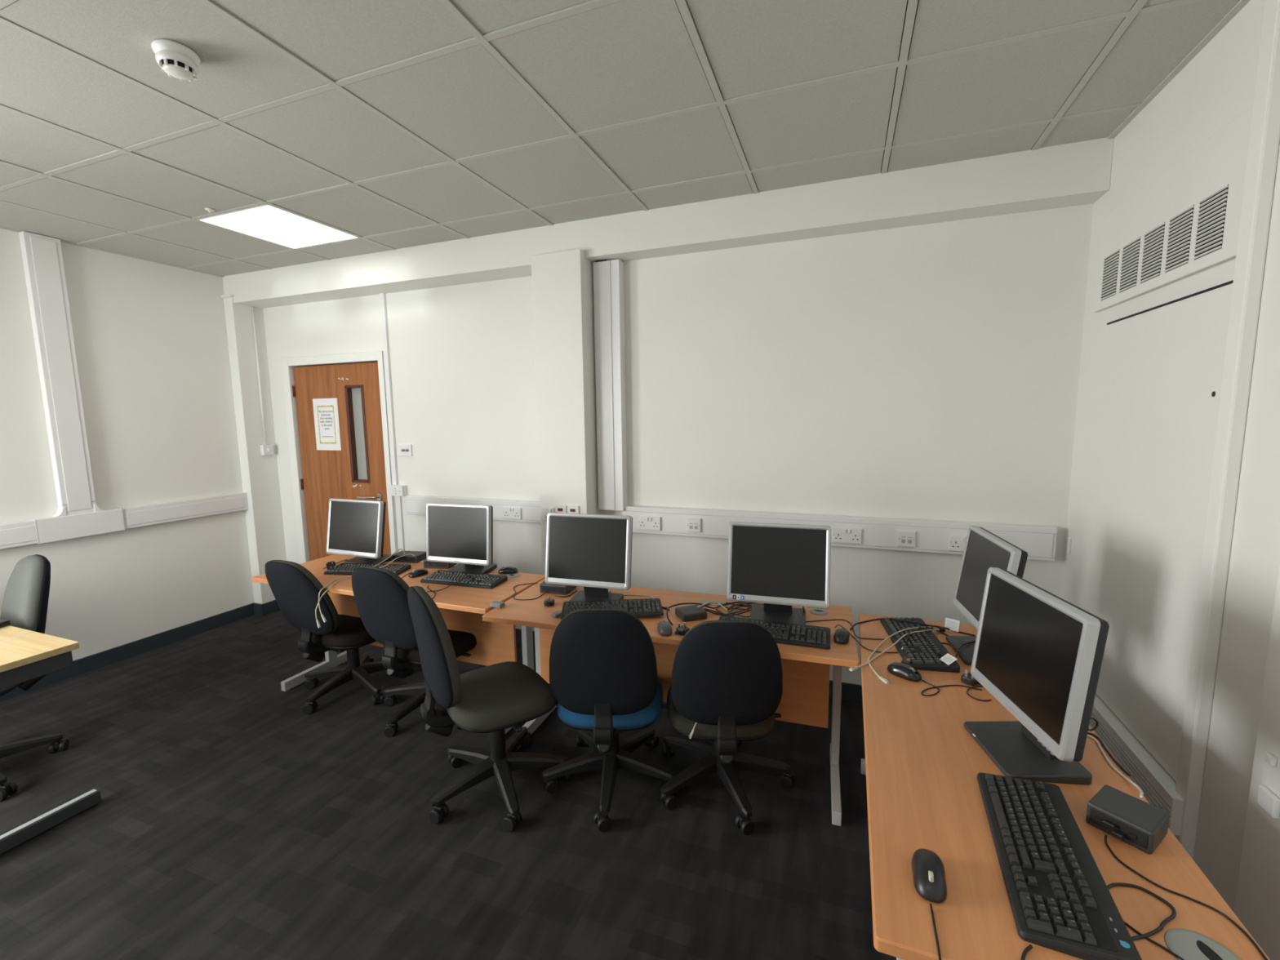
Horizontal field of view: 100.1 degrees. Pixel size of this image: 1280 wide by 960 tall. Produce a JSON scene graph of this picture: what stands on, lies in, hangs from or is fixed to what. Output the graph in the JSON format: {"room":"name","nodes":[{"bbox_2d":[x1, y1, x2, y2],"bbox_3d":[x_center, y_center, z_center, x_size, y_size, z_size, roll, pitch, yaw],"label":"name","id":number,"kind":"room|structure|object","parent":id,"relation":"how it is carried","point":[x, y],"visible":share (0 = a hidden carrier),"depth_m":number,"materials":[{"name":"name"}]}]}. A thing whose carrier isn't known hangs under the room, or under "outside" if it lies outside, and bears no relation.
{"room":"computer lab","nodes":[
{"label":"computer lab","id":0,"kind":"room"},
{"bbox_2d":[0,228,253,661],"bbox_3d":[-4.044,-0.061,2.607,0.200,2.850,4.540,2,7,21],"label":"wall","id":1,"kind":"structure","parent":0,"point":[150,338],"depth_m":3.71,"materials":[{"name":"white paint"}]},
{"bbox_2d":[0,231,248,549],"bbox_3d":[-3.804,-0.493,2.845,0.058,1.855,3.150,2,7,21],"label":"trunking","id":2,"kind":"object","parent":1,"relation":"attached to","point":[78,514],"visible":1,"depth_m":3.34,"materials":[{"name":"white plastic"}]},
{"bbox_2d":[0,600,280,702],"bbox_3d":[-3.860,1.302,2.761,0.116,0.100,4.240,2,7,21],"label":"baseboard","id":3,"kind":"structure","parent":1,"relation":"attached to","point":[95,661],"depth_m":3.81,"materials":[{"name":"grey paint"}]},
{"bbox_2d":[221,293,286,604],"bbox_3d":[-3.177,-0.171,4.464,0.115,2.605,0.255,2,7,21],"label":"pillar","id":4,"kind":"structure","parent":1,"relation":"attached to","point":[260,473],"depth_m":4.41,"materials":[{"name":"white paint"}]},
{"bbox_2d":[251,306,266,444],"bbox_3d":[-3.125,-0.847,4.401,0.016,1.120,0.016,2,7,21],"label":"conduit","id":5,"kind":"object","parent":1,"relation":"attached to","point":[252,307],"visible":1,"depth_m":4.39,"materials":[{"name":"white plastic"}]},
{"bbox_2d":[260,444,273,455],"bbox_3d":[-3.105,-0.251,4.467,0.043,0.085,0.085,2,7,21],"label":"switch","id":6,"kind":"object","parent":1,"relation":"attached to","point":[265,450],"visible":1,"depth_m":4.45,"materials":[{"name":"white plastic"}]},
{"bbox_2d":[262,275,542,631],"bbox_3d":[-1.786,-0.273,4.126,2.949,2.850,0.120,2,7,21],"label":"wall","id":7,"kind":"structure","parent":0,"point":[463,377],"depth_m":3.87,"materials":[{"name":"white paint"}]},
{"bbox_2d":[280,350,398,564],"bbox_3d":[-2.392,0.068,4.380,1.077,2.130,0.214,2,7,21],"label":"door","id":8,"kind":"structure","parent":7,"relation":"in","point":[361,470],"depth_m":4.29,"materials":[{"name":"brown wood"}]},
{"bbox_2d":[312,398,341,450],"bbox_3d":[-2.523,-0.447,4.319,0.268,0.415,0.002,2,7,21],"label":"poster","id":9,"kind":"object","parent":8,"relation":"attached to","point":[326,415],"visible":1,"depth_m":4.32,"materials":[{"name":"white paper"}]},
{"bbox_2d":[379,293,398,484],"bbox_3d":[-1.892,-0.670,4.041,0.042,1.425,0.022,2,7,21],"label":"mini trunking","id":10,"kind":"object","parent":7,"relation":"attached to","point":[382,295],"visible":1,"depth_m":4.03,"materials":[{"name":"white plastic"}]},
{"bbox_2d":[388,484,407,496],"bbox_3d":[-1.853,0.080,4.103,0.135,0.080,0.052,2,7,21],"label":"box","id":11,"kind":"object","parent":7,"relation":"attached to","point":[393,490],"visible":1,"depth_m":4.08,"materials":[{"name":"white plastic"}]},
{"bbox_2d":[396,496,404,551],"bbox_3d":[-1.850,0.580,4.183,0.030,0.945,0.016,2,7,21],"label":"mini trunking","id":12,"kind":"object","parent":7,"relation":"attached to","point":[398,498],"visible":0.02,"depth_m":4.15,"materials":[{"name":"white plastic"}]},
{"bbox_2d":[396,444,412,456],"bbox_3d":[-1.784,-0.225,4.052,0.135,0.088,0.028,2,7,21],"label":"light switch","id":13,"kind":"object","parent":7,"relation":"attached to","point":[403,450],"visible":1,"depth_m":4.05,"materials":[{"name":"white plastic"}]},
{"bbox_2d":[405,494,540,523],"bbox_3d":[-1.149,0.205,3.846,1.297,0.140,0.064,2,7,21],"label":"trunking","id":14,"kind":"object","parent":7,"relation":"attached to","point":[415,504],"visible":0.52,"depth_m":3.78,"materials":[{"name":"white plastic"}]},
{"bbox_2d":[502,506,521,519],"bbox_3d":[-0.886,0.229,3.703,0.146,0.082,0.020,2,7,21],"label":"double socket","id":15,"kind":"object","parent":14,"relation":"attached to","point":[511,513],"visible":1,"depth_m":3.70,"materials":[{"name":"white plastic"}]},
{"bbox_2d":[515,628,862,703],"bbox_3d":[-0.533,1.158,3.603,5.514,0.100,0.301,2,7,21],"label":"baseboard","id":16,"kind":"structure","parent":7,"relation":"attached to","point":[851,692],"depth_m":3.03,"materials":[{"name":"grey paint"}]},
{"bbox_2d":[0,610,896,959],"bbox_3d":[-1.278,1.482,1.806,5.830,0.100,4.440,2,7,21],"label":"floor","id":17,"kind":"structure","parent":0,"point":[231,820],"depth_m":2.08,"materials":[{"name":"grey carpet"}]},
{"bbox_2d":[0,554,69,801],"bbox_3d":[-3.037,0.887,2.391,0.626,0.986,0.634,3,8,30],"label":"chair","id":18,"kind":"object","parent":17,"relation":"on","point":[26,595],"visible":0.63,"depth_m":2.51,"materials":[{"name":"black fabric"}]},
{"bbox_2d":[0,625,101,854],"bbox_3d":[-3.141,1.032,2.256,1.600,0.725,0.590,2,7,21],"label":"table","id":19,"kind":"object","parent":17,"relation":"on","point":[25,655],"visible":1,"depth_m":2.14,"materials":[{"name":"brown wood"}]},
{"bbox_2d":[265,560,413,714],"bbox_3d":[-1.745,0.830,3.156,0.614,0.884,0.686,2,7,24],"label":"chair","id":20,"kind":"object","parent":17,"relation":"on","point":[295,590],"visible":0.89,"depth_m":2.97,"materials":[{"name":"grey fabric"}]},
{"bbox_2d":[251,554,545,733],"bbox_3d":[-1.372,0.911,3.100,1.616,0.730,0.570,2,7,21],"label":"office desk","id":21,"kind":"object","parent":17,"relation":"on","point":[462,608],"visible":0.48,"depth_m":2.96,"materials":[{"name":"brown wood"}]},
{"bbox_2d":[325,498,391,563],"bbox_3d":[-1.716,0.315,3.345,0.424,0.405,0.232,2,7,21],"label":"computer monitor","id":22,"kind":"object","parent":21,"relation":"on","point":[355,527],"visible":0.95,"depth_m":3.26,"materials":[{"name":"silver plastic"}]},
{"bbox_2d":[315,548,404,627],"bbox_3d":[-1.595,0.605,3.113,0.086,0.247,0.706,1,7,16],"label":"cable","id":23,"kind":"object","parent":21,"relation":"hanging from","point":[317,620],"visible":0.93,"depth_m":2.83,"materials":[{"name":"beige plastic"}]},
{"bbox_2d":[318,554,414,622],"bbox_3d":[-1.585,0.599,3.090,0.160,0.198,0.658,2,7,21],"label":"cable","id":24,"kind":"object","parent":21,"relation":"on","point":[322,615],"visible":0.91,"depth_m":2.83,"materials":[{"name":"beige plastic"}]},
{"bbox_2d":[324,562,411,575],"bbox_3d":[-1.605,0.523,3.164,0.452,0.030,0.164,0,7,7],"label":"keyboard","id":25,"kind":"object","parent":21,"relation":"on","point":[343,568],"visible":0.77,"depth_m":3.15,"materials":[{"name":"grey plastic"}]},
{"bbox_2d":[391,551,426,563],"bbox_3d":[-1.462,0.487,3.399,0.185,0.045,0.124,1,7,12],"label":"computer","id":26,"kind":"object","parent":21,"relation":"on","point":[420,556],"visible":0.86,"depth_m":3.35,"materials":[{"name":"grey plastic"}]},
{"bbox_2d":[408,568,428,577],"bbox_3d":[-1.268,0.527,3.066,0.058,0.037,0.114,4,8,35],"label":"computer mouse","id":27,"kind":"object","parent":21,"relation":"on","point":[420,571],"visible":1,"depth_m":3.04,"materials":[{"name":"black plastic"}]},
{"bbox_2d":[422,558,457,568],"bbox_3d":[-1.210,0.497,3.265,0.165,0.050,0.134,0,7,9],"label":"computer","id":28,"kind":"object","parent":21,"relation":"on","point":[427,564],"visible":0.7,"depth_m":3.20,"materials":[{"name":"grey plastic"}]},
{"bbox_2d":[426,502,497,573],"bbox_3d":[-0.998,0.331,3.106,0.413,0.410,0.227,1,7,17],"label":"computer monitor","id":29,"kind":"object","parent":21,"relation":"on","point":[461,534],"visible":0.94,"depth_m":3.01,"materials":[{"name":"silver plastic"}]},
{"bbox_2d":[420,569,507,588],"bbox_3d":[-0.968,0.540,2.947,0.452,0.030,0.164,1,7,17],"label":"keyboard","id":30,"kind":"object","parent":21,"relation":"on","point":[440,576],"visible":1,"depth_m":2.92,"materials":[{"name":"grey plastic"}]},
{"bbox_2d":[497,566,518,573],"bbox_3d":[-0.760,0.516,3.088,0.114,0.037,0.058,0,7,3],"label":"computer mouse","id":31,"kind":"object","parent":21,"relation":"on","point":[504,570],"visible":1,"depth_m":3.07,"materials":[{"name":"black plastic"}]},
{"bbox_2d":[351,566,476,737],"bbox_3d":[-1.174,0.842,2.932,0.620,0.903,0.656,2,7,24],"label":"chair","id":32,"kind":"object","parent":17,"relation":"on","point":[380,595],"visible":0.5,"depth_m":2.70,"materials":[{"name":"black fabric"}]},
{"bbox_2d":[407,586,570,831],"bbox_3d":[-0.635,0.883,2.309,0.607,0.949,0.590,-5,8,-33],"label":"chair","id":33,"kind":"object","parent":17,"relation":"on","point":[493,699],"visible":0.96,"depth_m":2.19,"materials":[{"name":"black fabric"}]},
{"bbox_2d":[542,608,683,832],"bbox_3d":[-0.124,0.898,2.330,0.625,0.905,0.621,0,7,3],"label":"chair","id":34,"kind":"object","parent":17,"relation":"on","point":[604,680],"visible":0.91,"depth_m":2.07,"materials":[{"name":"black fabric"}]},
{"bbox_2d":[482,578,859,826],"bbox_3d":[0.133,0.963,2.499,1.590,0.730,0.585,1,7,18],"label":"office desk","id":35,"kind":"object","parent":17,"relation":"on","point":[804,700],"visible":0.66,"depth_m":2.38,"materials":[{"name":"brown wood"}]},
{"bbox_2d":[490,600,505,608],"bbox_3d":[-0.675,0.590,2.540,0.060,0.021,0.038,2,7,24],"label":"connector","id":36,"kind":"object","parent":35,"relation":"on","point":[496,604],"visible":1,"depth_m":2.53,"materials":[{"name":"grey plastic"}]},
{"bbox_2d":[543,595,554,606],"bbox_3d":[-0.433,0.575,2.550,0.048,0.040,0.061,-1,7,1],"label":"plug","id":37,"kind":"object","parent":35,"relation":"on","point":[549,602],"visible":1,"depth_m":2.54,"materials":[{"name":"black plastic"}]},
{"bbox_2d":[539,581,576,595],"bbox_3d":[-0.422,0.547,2.772,0.150,0.046,0.134,1,7,18],"label":"computer","id":38,"kind":"object","parent":35,"relation":"on","point":[544,587],"visible":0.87,"depth_m":2.71,"materials":[{"name":"grey plastic"}]},
{"bbox_2d":[545,512,632,601],"bbox_3d":[-0.223,0.372,2.539,0.413,0.443,0.207,1,7,16],"label":"computer monitor","id":39,"kind":"object","parent":35,"relation":"on","point":[593,553],"visible":0.92,"depth_m":2.46,"materials":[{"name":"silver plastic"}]},
{"bbox_2d":[560,598,663,619],"bbox_3d":[-0.126,0.577,2.425,0.452,0.030,0.164,-1,7,-3],"label":"keyboard","id":40,"kind":"object","parent":35,"relation":"on","point":[644,606],"visible":0.82,"depth_m":2.42,"materials":[{"name":"grey plastic"}]},
{"bbox_2d":[655,619,672,635],"bbox_3d":[0.101,0.609,2.224,0.061,0.037,0.114,-1,7,-4],"label":"computer mouse","id":41,"kind":"object","parent":35,"relation":"on","point":[664,628],"visible":1,"depth_m":2.19,"materials":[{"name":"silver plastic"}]},
{"bbox_2d":[675,622,689,635],"bbox_3d":[0.170,0.609,2.197,0.061,0.040,0.048,-6,9,-39],"label":"plug","id":42,"kind":"object","parent":35,"relation":"on","point":[682,630],"visible":0.86,"depth_m":2.18,"materials":[{"name":"black plastic"}]},
{"bbox_2d":[675,604,706,622],"bbox_3d":[0.225,0.590,2.387,0.115,0.034,0.114,-3,7,-17],"label":"power adapter","id":43,"kind":"object","parent":35,"relation":"on","point":[686,613],"visible":0.99,"depth_m":2.35,"materials":[{"name":"grey plastic"}]},
{"bbox_2d":[666,602,728,625],"bbox_3d":[0.260,0.574,2.420,0.397,0.057,0.075,-6,9,-38],"label":"power cable","id":44,"kind":"object","parent":35,"relation":"on","point":[668,607],"visible":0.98,"depth_m":2.40,"materials":[{"name":"black plastic"}]},
{"bbox_2d":[688,600,734,738],"bbox_3d":[0.321,0.789,2.289,0.202,0.439,0.444,2,7,21],"label":"cable","id":45,"kind":"object","parent":35,"relation":"on","point":[693,730],"visible":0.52,"depth_m":2.38,"materials":[{"name":"beige plastic"}]},
{"bbox_2d":[700,600,725,605],"bbox_3d":[0.346,0.583,2.543,0.120,0.009,0.040,1,7,13],"label":"paper slip","id":46,"kind":"object","parent":35,"relation":"on","point":[702,602],"visible":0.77,"depth_m":2.54,"materials":[{"name":"grey paper"}]},
{"bbox_2d":[727,603,756,617],"bbox_3d":[0.478,0.589,2.411,0.168,0.006,0.215,2,7,21],"label":"power cable","id":47,"kind":"object","parent":35,"relation":"on","point":[731,615],"visible":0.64,"depth_m":2.46,"materials":[{"name":"black plastic"}]},
{"bbox_2d":[718,615,830,649],"bbox_3d":[0.534,0.612,2.179,0.452,0.030,0.164,2,7,20],"label":"keyboard","id":48,"kind":"object","parent":35,"relation":"on","point":[810,636],"visible":0.65,"depth_m":2.13,"materials":[{"name":"grey plastic"}]},
{"bbox_2d":[726,521,831,625],"bbox_3d":[0.594,0.393,2.303,0.413,0.436,0.222,1,7,17],"label":"computer monitor","id":49,"kind":"object","parent":35,"relation":"on","point":[780,566],"visible":0.95,"depth_m":2.23,"materials":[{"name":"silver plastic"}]},
{"bbox_2d":[809,608,827,615],"bbox_3d":[0.806,0.594,2.419,0.080,0.004,0.080,2,7,21],"label":"cable grommet","id":50,"kind":"object","parent":35,"relation":"on","point":[815,611],"visible":1,"depth_m":2.41,"materials":[{"name":"grey plastic"}]},
{"bbox_2d":[833,627,849,644],"bbox_3d":[0.798,0.612,2.123,0.058,0.037,0.114,2,7,24],"label":"computer mouse","id":51,"kind":"object","parent":35,"relation":"on","point":[841,636],"visible":1,"depth_m":2.09,"materials":[{"name":"black plastic"}]},
{"bbox_2d":[805,618,884,639],"bbox_3d":[0.862,0.614,2.238,0.143,0.004,0.330,-7,10,-44],"label":"cable","id":52,"kind":"object","parent":35,"relation":"on","point":[834,619],"visible":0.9,"depth_m":2.28,"materials":[{"name":"black plastic"}]},
{"bbox_2d":[659,620,795,835],"bbox_3d":[0.382,0.909,2.309,0.594,0.870,0.670,0,7,3],"label":"chair","id":53,"kind":"object","parent":17,"relation":"on","point":[727,675],"visible":0.99,"depth_m":2.04,"materials":[{"name":"black fabric"}]},
{"bbox_2d":[858,613,1270,959],"bbox_3d":[0.974,1.059,1.595,0.598,0.730,1.610,2,7,21],"label":"office desk","id":54,"kind":"object","parent":17,"relation":"on","point":[921,766],"visible":0.65,"depth_m":1.12,"materials":[{"name":"brown wood"}]},
{"bbox_2d":[848,629,939,671],"bbox_3d":[0.960,0.624,2.020,0.582,0.035,0.036,-5,8,-34],"label":"cable","id":55,"kind":"object","parent":54,"relation":"on","point":[851,668],"visible":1,"depth_m":1.99,"materials":[{"name":"beige plastic"}]},
{"bbox_2d":[867,626,938,684],"bbox_3d":[0.978,0.625,2.028,0.130,0.032,0.610,6,9,43],"label":"cable","id":56,"kind":"object","parent":54,"relation":"on","point":[881,677],"visible":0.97,"depth_m":2.00,"materials":[{"name":"beige plastic"}]},
{"bbox_2d":[886,662,922,681],"bbox_3d":[0.899,0.646,1.823,0.058,0.037,0.114,-6,8,-35],"label":"computer mouse","id":57,"kind":"object","parent":54,"relation":"on","point":[904,671],"visible":1,"depth_m":1.80,"materials":[{"name":"black plastic"}]},
{"bbox_2d":[849,617,975,635],"bbox_3d":[1.111,0.596,2.239,0.476,0.036,0.144,0,7,10],"label":"power cable","id":58,"kind":"object","parent":54,"relation":"on","point":[898,620],"visible":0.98,"depth_m":2.21,"materials":[{"name":"black plastic"}]},
{"bbox_2d":[944,617,959,631],"bbox_3d":[1.269,0.589,2.181,0.007,0.046,0.052,-7,9,-41],"label":"tag","id":59,"kind":"object","parent":58,"relation":"attached to","point":[953,624],"visible":1,"depth_m":2.18,"materials":[{"name":"white paper"}]},
{"bbox_2d":[946,620,956,629],"bbox_3d":[1.269,0.588,2.181,0.001,0.025,0.037,3,2,-41],"label":"print","id":60,"kind":"object","parent":59,"relation":"attached to","point":[948,620],"depth_m":2.18},
{"bbox_2d":[880,617,959,672],"bbox_3d":[1.064,0.618,2.069,0.164,0.030,0.452,1,7,12],"label":"keyboard","id":61,"kind":"object","parent":54,"relation":"on","point":[923,657],"visible":0.95,"depth_m":2.00,"materials":[{"name":"grey plastic"}]},
{"bbox_2d":[938,653,957,665],"bbox_3d":[1.073,0.624,1.867,0.033,0.020,0.046,-2,7,-9],"label":"tag","id":62,"kind":"object","parent":61,"relation":"on","point":[948,659],"visible":1,"depth_m":1.87,"materials":[{"name":"white paper"}]},
{"bbox_2d":[911,848,946,902],"bbox_3d":[0.552,0.746,1.024,0.058,0.037,0.114,2,7,24],"label":"computer mouse","id":63,"kind":"object","parent":54,"relation":"on","point":[928,868],"visible":1,"depth_m":1.00,"materials":[{"name":"black plastic"}]},
{"bbox_2d":[929,903,941,959],"bbox_3d":[0.502,0.774,0.907,0.006,0.013,0.125,2,7,21],"label":"cable","id":64,"kind":"object","parent":54,"relation":"on","point":[931,904],"visible":1,"depth_m":0.92,"materials":[{"name":"black plastic"}]},
{"bbox_2d":[920,680,982,696],"bbox_3d":[0.994,0.675,1.711,0.185,0.004,0.109,2,7,21],"label":"cable","id":65,"kind":"object","parent":54,"relation":"on","point":[934,686],"visible":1,"depth_m":1.74,"materials":[{"name":"black plastic"}]},
{"bbox_2d":[960,668,982,685],"bbox_3d":[1.095,0.649,1.763,0.048,0.040,0.061,-6,9,-39],"label":"plug","id":66,"kind":"object","parent":54,"relation":"on","point":[966,677],"visible":0.8,"depth_m":1.76,"materials":[{"name":"black plastic"}]},
{"bbox_2d":[946,524,1027,665],"bbox_3d":[1.266,0.421,1.957,0.190,0.443,0.413,1,7,14],"label":"computer monitor","id":67,"kind":"object","parent":54,"relation":"on","point":[984,549],"visible":0.5,"depth_m":1.98,"materials":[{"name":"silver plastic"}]},
{"bbox_2d":[1020,944,1032,959],"bbox_3d":[0.632,0.779,0.879,0.049,0.005,0.009,-7,9,-40],"label":"cable","id":68,"kind":"object","parent":54,"relation":"on","point":[1029,947],"visible":1,"depth_m":0.88,"materials":[{"name":"black plastic"}]},
{"bbox_2d":[964,567,1109,785],"bbox_3d":[0.996,0.494,1.377,0.191,0.443,0.413,0,7,7],"label":"computer monitor","id":69,"kind":"object","parent":54,"relation":"on","point":[1038,653],"visible":0.99,"depth_m":1.32,"materials":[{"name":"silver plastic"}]},
{"bbox_2d":[977,772,1142,959],"bbox_3d":[0.809,0.739,1.077,0.164,0.030,0.452,2,7,24],"label":"keyboard","id":70,"kind":"object","parent":54,"relation":"on","point":[1060,900],"visible":1,"depth_m":1.01,"materials":[{"name":"grey plastic"}]},
{"bbox_2d":[1087,732,1131,776],"bbox_3d":[1.220,0.709,1.395,0.054,0.005,0.181,-1,7,1],"label":"power cable","id":71,"kind":"object","parent":54,"relation":"on","point":[1088,733],"visible":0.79,"depth_m":1.38,"materials":[{"name":"black plastic"}]},
{"bbox_2d":[1087,734,1143,799],"bbox_3d":[1.157,0.693,1.314,0.057,0.059,0.342,2,7,21],"label":"cable","id":72,"kind":"object","parent":54,"relation":"on","point":[1141,794],"visible":0.85,"depth_m":1.33,"materials":[{"name":"beige plastic"}]},
{"bbox_2d":[1085,784,1169,854],"bbox_3d":[1.030,0.720,1.138,0.124,0.050,0.108,-5,8,-33],"label":"computer","id":73,"kind":"object","parent":54,"relation":"on","point":[1143,825],"visible":1,"depth_m":1.12,"materials":[{"name":"grey plastic"}]},
{"bbox_2d":[1106,882,1176,940],"bbox_3d":[0.879,0.766,0.959,0.146,0.005,0.086,-4,8,-25],"label":"cable","id":74,"kind":"object","parent":54,"relation":"on","point":[1173,915],"visible":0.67,"depth_m":0.95,"materials":[{"name":"black plastic"}]},
{"bbox_2d":[1123,920,1184,959],"bbox_3d":[0.860,0.774,0.898,0.008,0.004,0.113,-4,8,-28],"label":"cable","id":75,"kind":"object","parent":54,"relation":"on","point":[1125,922],"visible":0.82,"depth_m":0.90,"materials":[{"name":"black plastic"}]},
{"bbox_2d":[1104,834,1267,959],"bbox_3d":[0.994,0.757,0.979,0.054,0.015,0.276,-2,7,-14],"label":"cable","id":76,"kind":"object","parent":54,"relation":"on","point":[1105,835],"visible":1,"depth_m":0.98,"materials":[{"name":"black plastic"}]},
{"bbox_2d":[1164,928,1239,959],"bbox_3d":[0.923,0.776,0.874,0.100,0.004,0.100,-1,7,1],"label":"cable grommet","id":77,"kind":"object","parent":54,"relation":"on","point":[1188,944],"visible":1,"depth_m":0.89,"materials":[{"name":"grey plastic"}]},
{"bbox_2d":[530,248,601,575],"bbox_3d":[-0.421,-0.073,3.444,0.330,2.578,0.335,2,7,21],"label":"pillar","id":78,"kind":"structure","parent":0,"point":[562,282],"depth_m":3.23,"materials":[{"name":"white paint"}]},
{"bbox_2d":[541,506,554,520],"bbox_3d":[-0.576,0.212,3.347,0.086,0.086,0.018,2,7,21],"label":"socket","id":79,"kind":"object","parent":78,"relation":"attached to","point":[545,510],"visible":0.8,"depth_m":3.35,"materials":[{"name":"white plastic"}]},
{"bbox_2d":[555,504,566,513],"bbox_3d":[-0.490,0.198,3.314,0.078,0.086,0.016,2,7,21],"label":"switch","id":80,"kind":"object","parent":78,"relation":"attached to","point":[558,508],"visible":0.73,"depth_m":3.31,"materials":[{"name":"white plastic"}]},
{"bbox_2d":[567,505,579,513],"bbox_3d":[-0.410,0.201,3.284,0.078,0.086,0.016,2,7,21],"label":"switch","id":81,"kind":"object","parent":78,"relation":"attached to","point":[571,508],"visible":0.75,"depth_m":3.28,"materials":[{"name":"white plastic"}]},
{"bbox_2d":[0,0,1250,277],"bbox_3d":[-1.316,-1.355,1.468,5.830,0.124,4.440,2,7,21],"label":"ceiling","id":82,"kind":"structure","parent":0,"point":[388,125],"depth_m":1.94,"materials":[{"name":"tile"}]},
{"bbox_2d":[151,39,200,81],"bbox_3d":[-1.425,-1.283,1.652,0.116,0.069,0.116,2,7,21],"label":"smoke detector","id":83,"kind":"object","parent":82,"relation":"attached to","point":[178,60],"visible":1,"depth_m":1.62,"materials":[{"name":"white paint"}]},
{"bbox_2d":[196,204,359,248],"bbox_3d":[-2.126,-1.495,3.188,0.584,0.010,0.584,2,7,21],"label":"recessed light","id":84,"kind":"object","parent":82,"relation":"in","point":[266,222],"visible":0.98,"depth_m":3.16,"materials":[{"name":"white plastic"}]},
{"bbox_2d":[222,137,1113,308],"bbox_3d":[-0.606,-1.457,3.355,5.630,0.268,0.250,2,7,21],"label":"beam","id":85,"kind":"structure","parent":0,"point":[1077,173],"depth_m":2.83,"materials":[{"name":"white paint"}]},
{"bbox_2d":[601,204,1093,684],"bbox_3d":[0.884,-0.185,3.089,2.780,2.850,0.190,2,7,21],"label":"wall","id":86,"kind":"structure","parent":0,"point":[929,371],"depth_m":2.85,"materials":[{"name":"white paint"}]},
{"bbox_2d":[592,259,627,511],"bbox_3d":[-0.180,-0.561,3.297,0.170,1.505,0.086,2,7,21],"label":"trunking","id":87,"kind":"object","parent":86,"relation":"attached to","point":[608,275],"visible":0.97,"depth_m":3.26,"materials":[{"name":"white plastic"}]},
{"bbox_2d":[622,505,1057,560],"bbox_3d":[0.948,0.274,2.985,2.250,0.162,0.064,2,7,21],"label":"cable trunking","id":88,"kind":"object","parent":86,"relation":"attached to","point":[1039,541],"visible":0.65,"depth_m":2.85,"materials":[{"name":"white plastic"}]},
{"bbox_2d":[637,515,661,530],"bbox_3d":[0.055,0.264,3.276,0.146,0.082,0.020,2,7,21],"label":"double socket","id":89,"kind":"object","parent":88,"relation":"attached to","point":[645,522],"visible":1,"depth_m":3.27,"materials":[{"name":"white plastic"}]},
{"bbox_2d":[686,517,701,532],"bbox_3d":[0.319,0.268,3.180,0.085,0.082,0.014,2,7,21],"label":"socket","id":90,"kind":"object","parent":88,"relation":"attached to","point":[693,525],"visible":1,"depth_m":3.17,"materials":[{"name":"white plastic"}]},
{"bbox_2d":[831,527,862,543],"bbox_3d":[1.111,0.299,2.881,0.146,0.082,0.020,2,7,21],"label":"double socket","id":91,"kind":"object","parent":88,"relation":"attached to","point":[840,535],"visible":1,"depth_m":2.88,"materials":[{"name":"white plastic"}]},
{"bbox_2d":[897,530,915,546],"bbox_3d":[1.382,0.305,2.783,0.085,0.082,0.014,2,7,21],"label":"socket","id":92,"kind":"object","parent":88,"relation":"attached to","point":[904,538],"visible":1,"depth_m":2.78,"materials":[{"name":"white plastic"}]},
{"bbox_2d":[948,534,967,551],"bbox_3d":[1.631,0.319,2.687,0.146,0.082,0.020,2,7,21],"label":"double socket","id":93,"kind":"object","parent":88,"relation":"attached to","point":[956,542],"visible":0.52,"depth_m":2.70,"materials":[{"name":"white plastic"}]},
{"bbox_2d":[1061,0,1279,911],"bbox_3d":[1.384,0.102,0.626,0.100,2.850,4.440,2,7,21],"label":"wall","id":94,"kind":"structure","parent":0,"point":[1217,86],"depth_m":1.50,"materials":[{"name":"white paint"}]},
{"bbox_2d":[1088,693,1183,835],"bbox_3d":[1.842,0.956,2.152,0.062,0.120,1.150,2,7,21],"label":"cable trunking","id":95,"kind":"object","parent":94,"relation":"attached to","point":[1157,786],"visible":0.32,"depth_m":1.82,"materials":[{"name":"white plastic"}]},
{"bbox_2d":[1071,280,1233,782],"bbox_3d":[1.829,0.143,1.992,0.022,1.513,0.900,2,7,21],"label":"access panel","id":96,"kind":"object","parent":94,"relation":"attached to","point":[1157,372],"visible":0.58,"depth_m":1.85,"materials":[{"name":"white paint"}]},
{"bbox_2d":[1093,105,1253,312],"bbox_3d":[1.817,-0.869,1.881,0.025,0.390,0.920,2,7,21],"label":"air vent","id":97,"kind":"object","parent":94,"relation":"in","point":[1184,223],"visible":0.97,"depth_m":1.75,"materials":[{"name":"white metal"}]},
{"bbox_2d":[1174,0,1279,859],"bbox_3d":[1.647,0.043,1.515,0.035,2.750,0.060,2,7,21],"label":"trim","id":98,"kind":"structure","parent":94,"relation":"attached to","point":[1264,132],"depth_m":1.48,"materials":[{"name":"white paint"}]},
{"bbox_2d":[1233,561,1279,959],"bbox_3d":[1.072,0.227,0.033,0.060,2.750,2.590,2,7,21],"label":"wall","id":99,"kind":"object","parent":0,"point":[1257,900],"depth_m":1.27,"materials":[{"name":"white paint"}]},
{"bbox_2d":[1257,784,1279,818],"bbox_3d":[1.477,0.755,1.259,0.012,0.050,0.055,2,7,21],"label":"socket","id":100,"kind":"object","parent":99,"relation":"attached to","point":[1267,799],"depth_m":1.25,"materials":[{"name":"white plastic"}]},
{"bbox_2d":[1264,752,1277,765],"bbox_3d":[1.479,0.655,1.257,0.012,0.022,0.022,2,7,21],"label":"socket","id":101,"kind":"object","parent":99,"relation":"attached to","point":[1272,760],"depth_m":1.25,"materials":[{"name":"white plastic"}]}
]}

